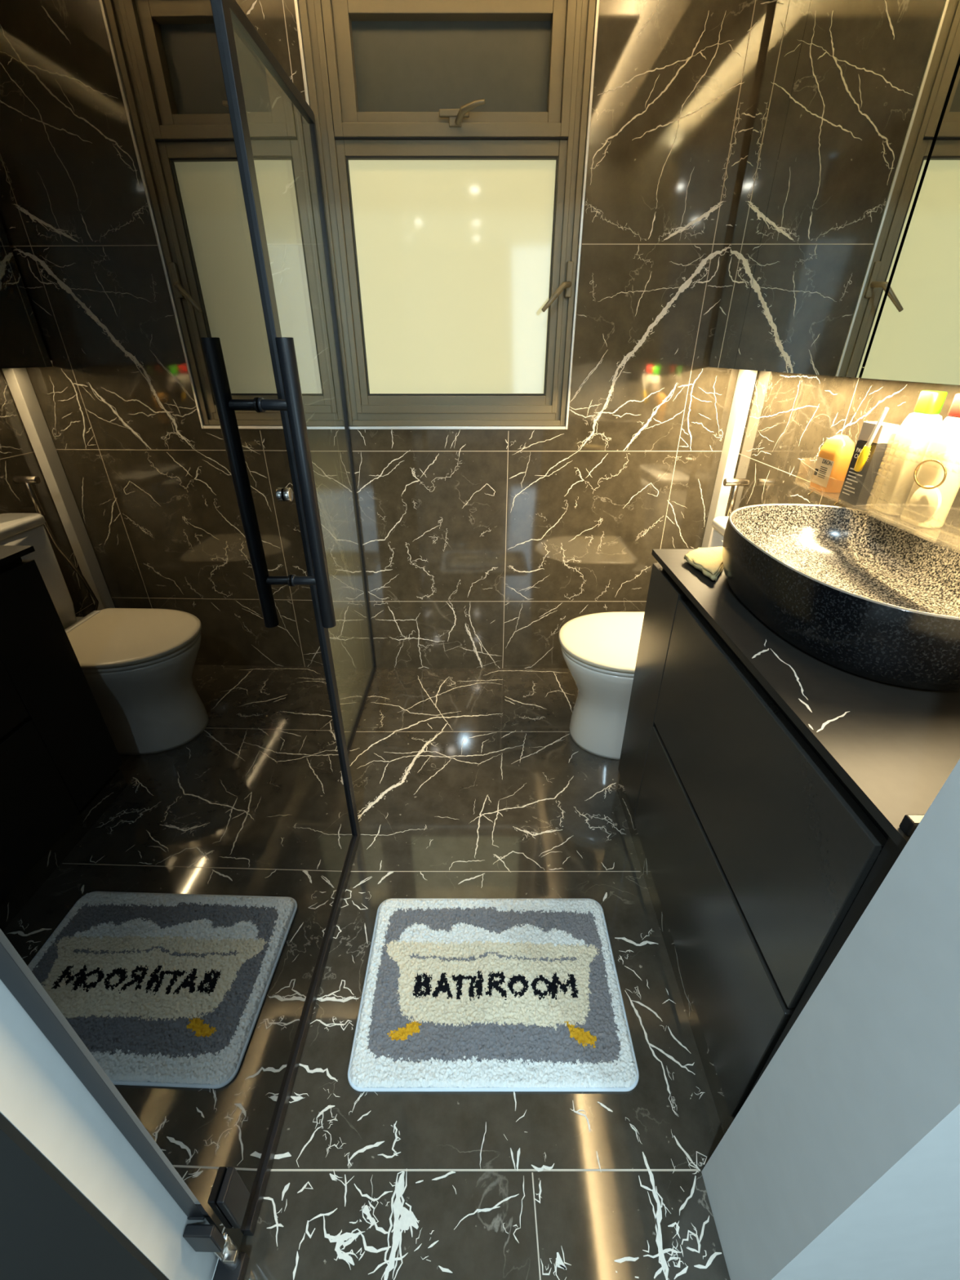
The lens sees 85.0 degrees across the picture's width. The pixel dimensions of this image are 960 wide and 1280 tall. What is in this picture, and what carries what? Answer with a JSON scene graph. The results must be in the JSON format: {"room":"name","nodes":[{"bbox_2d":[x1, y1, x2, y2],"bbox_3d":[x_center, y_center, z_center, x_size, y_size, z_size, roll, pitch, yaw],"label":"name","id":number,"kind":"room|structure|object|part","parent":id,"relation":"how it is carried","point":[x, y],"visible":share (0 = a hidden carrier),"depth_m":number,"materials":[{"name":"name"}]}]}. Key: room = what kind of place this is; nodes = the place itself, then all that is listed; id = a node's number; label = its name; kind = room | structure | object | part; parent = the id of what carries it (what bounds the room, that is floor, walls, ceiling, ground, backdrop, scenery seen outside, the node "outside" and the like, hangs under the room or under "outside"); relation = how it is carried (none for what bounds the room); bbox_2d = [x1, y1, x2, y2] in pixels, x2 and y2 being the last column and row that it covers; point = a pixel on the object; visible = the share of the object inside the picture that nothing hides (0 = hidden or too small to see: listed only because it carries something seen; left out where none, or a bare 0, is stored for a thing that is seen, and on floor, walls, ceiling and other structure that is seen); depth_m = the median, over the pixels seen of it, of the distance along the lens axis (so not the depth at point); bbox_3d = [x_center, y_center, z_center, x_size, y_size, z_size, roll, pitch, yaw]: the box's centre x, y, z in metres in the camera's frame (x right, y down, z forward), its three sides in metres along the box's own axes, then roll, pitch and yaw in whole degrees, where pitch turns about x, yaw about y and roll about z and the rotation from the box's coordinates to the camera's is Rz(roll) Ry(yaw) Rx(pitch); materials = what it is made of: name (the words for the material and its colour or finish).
{"room":"bathroom","nodes":[
{"label":"bathroom","id":0,"kind":"room"},
{"bbox_2d":[0,759,959,1279],"bbox_3d":[0.200,-0.110,0.252,3.400,2.450,0.153,0,29,0],"label":"wall","id":1,"kind":"structure","parent":0,"point":[842,1161],"depth_m":0.57,"materials":[{"name":"white paint"}]},
{"bbox_2d":[0,1113,168,1279],"bbox_3d":[-0.855,0.037,0.241,0.890,2.198,0.006,0,29,0],"label":"door surround","id":2,"kind":"object","parent":1,"relation":"attached to","point":[49,1230],"depth_m":0.58,"materials":[{"name":"grey laminate"}]},
{"bbox_2d":[0,942,204,1219],"bbox_3d":[-0.396,-0.075,0.255,0.026,2.015,0.022,0,29,0],"label":"post","id":3,"kind":"object","parent":1,"relation":"attached to","point":[11,975],"visible":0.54,"depth_m":0.53,"materials":[{"name":"black metal"}]},
{"bbox_2d":[0,0,360,1279],"bbox_3d":[-0.371,-0.173,0.644,0.151,2.179,0.855,0,29,1],"label":"shower door","id":4,"kind":"structure","parent":3,"relation":"attached to","point":[180,829],"depth_m":0.60,"materials":[{"name":"clear glass"}]},
{"bbox_3d":[-0.382,0.967,0.804,0.040,0.027,0.032,0,29,1],"label":"foot plate","id":5,"kind":"part","parent":4,"relation":"part of","materials":[{"name":"black metal"}]},
{"bbox_3d":[-0.366,0.831,0.780,0.012,0.110,0.038,0,29,1],"label":"clamp plate","id":6,"kind":"part","parent":4,"relation":"part of","materials":[{"name":"black metal"}]},
{"bbox_3d":[-0.370,0.760,1.175,0.024,0.027,0.773,0,29,1],"label":"rail","id":7,"kind":"part","parent":4,"relation":"part of","materials":[{"name":"black metal"}]},
{"bbox_3d":[-0.304,-0.250,0.935,0.027,0.503,0.027,0,29,1],"label":"pull handle","id":8,"kind":"part","parent":4,"relation":"part of","materials":[{"name":"black metal"}]},
{"bbox_2d":[239,668,730,1279],"bbox_3d":[0.000,1.766,-0.509,3.800,0.101,6.600,0,29,0],"label":"floor","id":9,"kind":"structure","parent":0,"point":[468,783],"depth_m":1.00,"materials":[{"name":"black stone"}]},
{"bbox_2d":[228,0,376,755],"bbox_3d":[-0.475,-0.432,1.474,0.026,1.829,0.998,0,29,0],"label":"screen","id":10,"kind":"object","parent":9,"relation":"on","point":[357,663],"visible":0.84,"depth_m":1.67,"materials":[{"name":"clear glass"}]},
{"bbox_3d":[-0.475,-0.428,1.472,0.008,1.805,0.990,0,29,0],"label":"glass pane","id":11,"kind":"part","parent":10,"relation":"part of","materials":[{"name":"clear glass"}]},
{"bbox_2d":[347,898,639,1091],"bbox_3d":[0.026,0.761,1.178,0.574,0.027,0.404,0,29,0],"label":"bath mat","id":12,"kind":"object","parent":9,"relation":"on","point":[458,994],"visible":1,"depth_m":1.13,"materials":[{"name":"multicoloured fabric"}]},
{"bbox_2d":[558,515,728,759],"bbox_3d":[0.593,0.009,1.770,0.651,0.774,0.408,0,29,0],"label":"toilet","id":13,"kind":"object","parent":9,"relation":"on","point":[599,651],"visible":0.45,"depth_m":1.75,"materials":[{"name":"white ceramic"}]},
{"bbox_3d":[0.596,0.186,1.868,0.638,0.368,0.392,0,29,0],"label":"pedestal bowl","id":14,"kind":"part","parent":13,"relation":"part of","materials":[{"name":"white ceramic"}]},
{"bbox_3d":[0.486,0.017,1.774,0.427,0.015,0.398,0,29,0],"label":"seat","id":15,"kind":"part","parent":13,"relation":"part of","materials":[{"name":"white ceramic"}]},
{"bbox_3d":[0.491,-0.001,1.765,0.448,0.020,0.408,0,29,0],"label":"lid","id":16,"kind":"part","parent":13,"relation":"part of","materials":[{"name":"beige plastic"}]},
{"bbox_3d":[0.845,-0.134,1.691,0.145,0.378,0.340,0,29,0],"label":"tank","id":17,"kind":"part","parent":13,"relation":"part of","materials":[{"name":"white ceramic"}]},
{"bbox_3d":[0.842,-0.313,1.592,0.152,0.031,0.354,0,29,0],"label":"tank lid","id":18,"kind":"part","parent":13,"relation":"part of","materials":[{"name":"white ceramic"}]},
{"bbox_2d":[617,563,901,1134],"bbox_3d":[0.679,0.355,1.118,0.478,0.796,0.910,0,29,0],"label":"vanity cabinet","id":19,"kind":"object","parent":9,"relation":"on","point":[758,863],"visible":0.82,"depth_m":0.92,"materials":[{"name":"black laminate"}]},
{"bbox_3d":[0.451,0.156,1.415,0.022,0.695,0.198,0,29,0],"label":"panel","id":20,"kind":"part","parent":19,"relation":"part of","materials":[{"name":"black laminate"}]},
{"bbox_3d":[0.450,0.529,1.127,0.020,0.341,0.661,0,29,0],"label":"drawer","id":21,"kind":"part","parent":19,"relation":"part of","materials":[{"name":"black laminate"}]},
{"bbox_3d":[0.450,0.218,0.955,0.020,0.341,0.661,0,29,0],"label":"drawer","id":22,"kind":"part","parent":19,"relation":"part of","materials":[{"name":"black laminate"}]},
{"bbox_2d":[651,549,959,851],"bbox_3d":[0.677,-0.002,0.925,0.483,0.014,0.918,0,29,0],"label":"countertop","id":23,"kind":"structure","parent":19,"relation":"on","point":[895,748],"depth_m":0.72,"materials":[{"name":"black stone"}]},
{"bbox_2d":[684,546,723,581],"bbox_3d":[0.528,-0.190,1.227,0.092,0.020,0.228,17,33,28],"label":"cloth","id":24,"kind":"object","parent":23,"relation":"on","point":[709,561],"visible":0.88,"depth_m":1.20,"materials":[{"name":"white fabric"}]},
{"bbox_2d":[722,503,959,691],"bbox_3d":[0.699,-0.110,0.968,0.412,0.132,0.600,0,29,0],"label":"vessel basin","id":25,"kind":"object","parent":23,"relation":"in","point":[859,593],"visible":0.98,"depth_m":0.97,"materials":[{"name":"stone"}]},
{"bbox_3d":[0.699,-0.116,0.964,0.400,0.114,0.583,0,29,0],"label":"bowl","id":26,"kind":"part","parent":25,"relation":"part of","materials":[{"name":"stone"}]},
{"bbox_2d":[899,814,924,836],"bbox_3d":[0.530,0.192,0.541,0.180,0.019,0.014,0,29,0],"label":"end upstand","id":27,"kind":"object","parent":23,"relation":"on","point":[909,823],"visible":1,"depth_m":0.54,"materials":[{"name":"black stone"}]},
{"bbox_2d":[233,0,777,668],"bbox_3d":[-0.215,-0.892,1.877,2.270,2.264,0.151,0,29,0],"label":"wall","id":28,"kind":"structure","parent":0,"point":[480,545],"depth_m":1.83,"materials":[{"name":"black stone"}]},
{"bbox_2d":[293,0,599,429],"bbox_3d":[-0.086,-1.263,1.610,0.796,1.146,0.161,0,29,0],"label":"window","id":29,"kind":"structure","parent":28,"relation":"in","point":[453,135],"depth_m":1.58,"materials":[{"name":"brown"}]},
{"bbox_3d":[-0.081,-1.593,1.450,0.670,0.314,0.062,0,29,0],"label":"sash","id":30,"kind":"part","parent":29,"relation":"part of","materials":[{"name":"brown metal"}]},
{"bbox_3d":[-0.075,-1.603,1.474,0.590,0.240,0.006,0,29,0],"label":"pane","id":31,"kind":"part","parent":29,"relation":"part of","materials":[{"name":"grey glass"}]},
{"bbox_3d":[-0.082,-1.153,1.711,0.672,0.703,0.070,0,29,0],"label":"sash frame","id":32,"kind":"part","parent":29,"relation":"part of","materials":[{"name":"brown metal"}]},
{"bbox_3d":[-0.082,-1.144,1.702,0.632,0.653,0.006,0,29,0],"label":"frosted pane","id":33,"kind":"part","parent":29,"relation":"part of","materials":[{"name":"beige glass"}]},
{"bbox_3d":[-0.072,-1.472,1.477,0.085,0.036,0.014,0,29,0],"label":"handle","id":34,"kind":"part","parent":29,"relation":"part of","materials":[{"name":"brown metal"}]},
{"bbox_3d":[-0.031,-1.456,1.443,0.092,0.043,0.028,14,32,24],"label":"lever","id":35,"kind":"part","parent":29,"relation":"part of","materials":[{"name":"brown metal"}]},
{"bbox_3d":[0.246,-1.081,1.647,0.108,0.086,0.034,-18,34,-29],"label":"lever","id":36,"kind":"part","parent":29,"relation":"part of","materials":[{"name":"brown metal"}]},
{"bbox_3d":[0.282,-1.141,1.659,0.020,0.095,0.016,0,29,0],"label":"handle","id":37,"kind":"part","parent":29,"relation":"part of","materials":[{"name":"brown metal"}]},
{"bbox_2d":[724,370,959,536],"bbox_3d":[0.995,-0.466,1.085,0.150,2.266,1.650,0,29,0],"label":"wall","id":38,"kind":"structure","parent":0,"point":[791,416],"depth_m":1.49,"materials":[{"name":"black stone"}]},
{"bbox_2d":[701,368,757,547],"bbox_3d":[0.898,-0.385,2.038,0.038,1.200,0.059,0,29,0],"label":"door frame","id":39,"kind":"structure","parent":38,"relation":"attached to","point":[746,379],"depth_m":1.85,"materials":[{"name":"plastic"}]},
{"bbox_2d":[723,478,749,515],"bbox_3d":[0.875,-0.274,1.955,0.097,0.658,0.105,0,29,0],"label":"bidet sprayer","id":40,"kind":"object","parent":38,"relation":"attached to","point":[735,483],"visible":0.36,"depth_m":1.77,"materials":[{"name":"silver metal"}]},
{"bbox_2d":[708,0,959,385],"bbox_3d":[0.841,-0.921,0.837,0.156,0.898,1.636,0,29,0],"label":"upper cabinet","id":41,"kind":"object","parent":38,"relation":"attached to","point":[844,260],"visible":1,"depth_m":1.08,"materials":[{"name":"black mirror"}]},
{"bbox_3d":[0.771,-1.255,1.443,0.018,0.898,0.200,0,29,0],"label":"mirror door","id":42,"kind":"part","parent":41,"relation":"part of","materials":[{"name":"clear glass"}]},
{"bbox_3d":[0.771,-0.779,0.581,0.018,0.898,0.570,0,29,0],"label":"mirror door","id":43,"kind":"part","parent":41,"relation":"part of","materials":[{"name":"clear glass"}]},
{"bbox_2d":[795,433,959,524],"bbox_3d":[0.866,-0.299,1.026,0.107,0.183,0.685,0,29,0],"label":"shelf","id":44,"kind":"object","parent":38,"relation":"attached to","point":[833,496],"visible":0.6,"depth_m":1.22,"materials":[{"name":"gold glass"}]},
{"bbox_2d":[809,434,854,493],"bbox_3d":[0.847,-0.425,1.256,0.046,0.124,0.085,0,29,0],"label":"soap bottle","id":45,"kind":"object","parent":44,"relation":"on","point":[835,455],"visible":0.99,"depth_m":1.24,"materials":[{"name":"orange plastic"}]},
{"bbox_2d":[813,466,826,478],"bbox_3d":[0.825,-0.408,1.268,0.001,0.024,0.045,0,29,0],"label":"print","id":46,"kind":"object","parent":45,"relation":"attached to","point":[822,469],"depth_m":1.27,"materials":[{"name":"black"}]},
{"bbox_2d":[838,421,899,505],"bbox_3d":[0.841,-0.382,1.137,0.035,0.164,0.064,0,29,0],"label":"tube","id":47,"kind":"object","parent":44,"relation":"on","point":[856,488],"visible":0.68,"depth_m":1.12,"materials":[{"name":"black plastic"}]},
{"bbox_2d":[842,467,862,495],"bbox_3d":[0.823,-0.348,1.157,0.001,0.055,0.045,0,29,0],"label":"print","id":48,"kind":"object","parent":47,"relation":"attached to","point":[852,484],"depth_m":1.16,"materials":[{"name":"white"}]},
{"bbox_3d":[0.866,-0.242,1.058,0.107,0.004,0.685,0,29,0],"label":"plate","id":49,"kind":"part","parent":44,"relation":"part of","materials":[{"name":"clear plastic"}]},
{"bbox_2d":[853,407,888,471],"bbox_3d":[0.807,-0.413,1.085,0.017,0.131,0.062,13,31,22],"label":"toothbrush","id":50,"kind":"object","parent":44,"relation":"on","point":[862,458],"visible":1,"depth_m":1.09,"materials":[{"name":"beige plastic"}]},
{"bbox_3d":[0.804,-0.430,1.060,0.009,0.077,0.037,7,30,12],"label":"stem","id":51,"kind":"part","parent":50,"relation":"part of","materials":[{"name":"beige plastic"}]},
{"bbox_2d":[870,391,947,515],"bbox_3d":[0.868,-0.374,1.056,0.050,0.230,0.075,0,29,0],"label":"lotion bottle","id":52,"kind":"object","parent":44,"relation":"on","point":[922,424],"visible":0.85,"depth_m":1.04,"materials":[{"name":"beige plastic"}]},
{"bbox_2d":[864,440,959,544],"bbox_3d":[0.830,-0.265,0.949,0.024,0.139,0.318,0,29,0],"label":"caddy","id":53,"kind":"object","parent":44,"relation":"on","point":[925,503],"visible":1,"depth_m":0.98,"materials":[{"name":"plastic"}]},
{"bbox_3d":[0.823,-0.303,0.958,0.004,0.051,0.073,0,29,0],"label":"ring handle","id":54,"kind":"part","parent":53,"relation":"part of","materials":[{"name":"gold metal"}]},
{"bbox_2d":[900,393,959,528],"bbox_3d":[0.868,-0.331,0.977,0.050,0.230,0.070,0,29,0],"label":"lotion bottle","id":55,"kind":"object","parent":44,"relation":"on","point":[930,473],"visible":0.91,"depth_m":0.96,"materials":[{"name":"beige plastic"}]}
]}

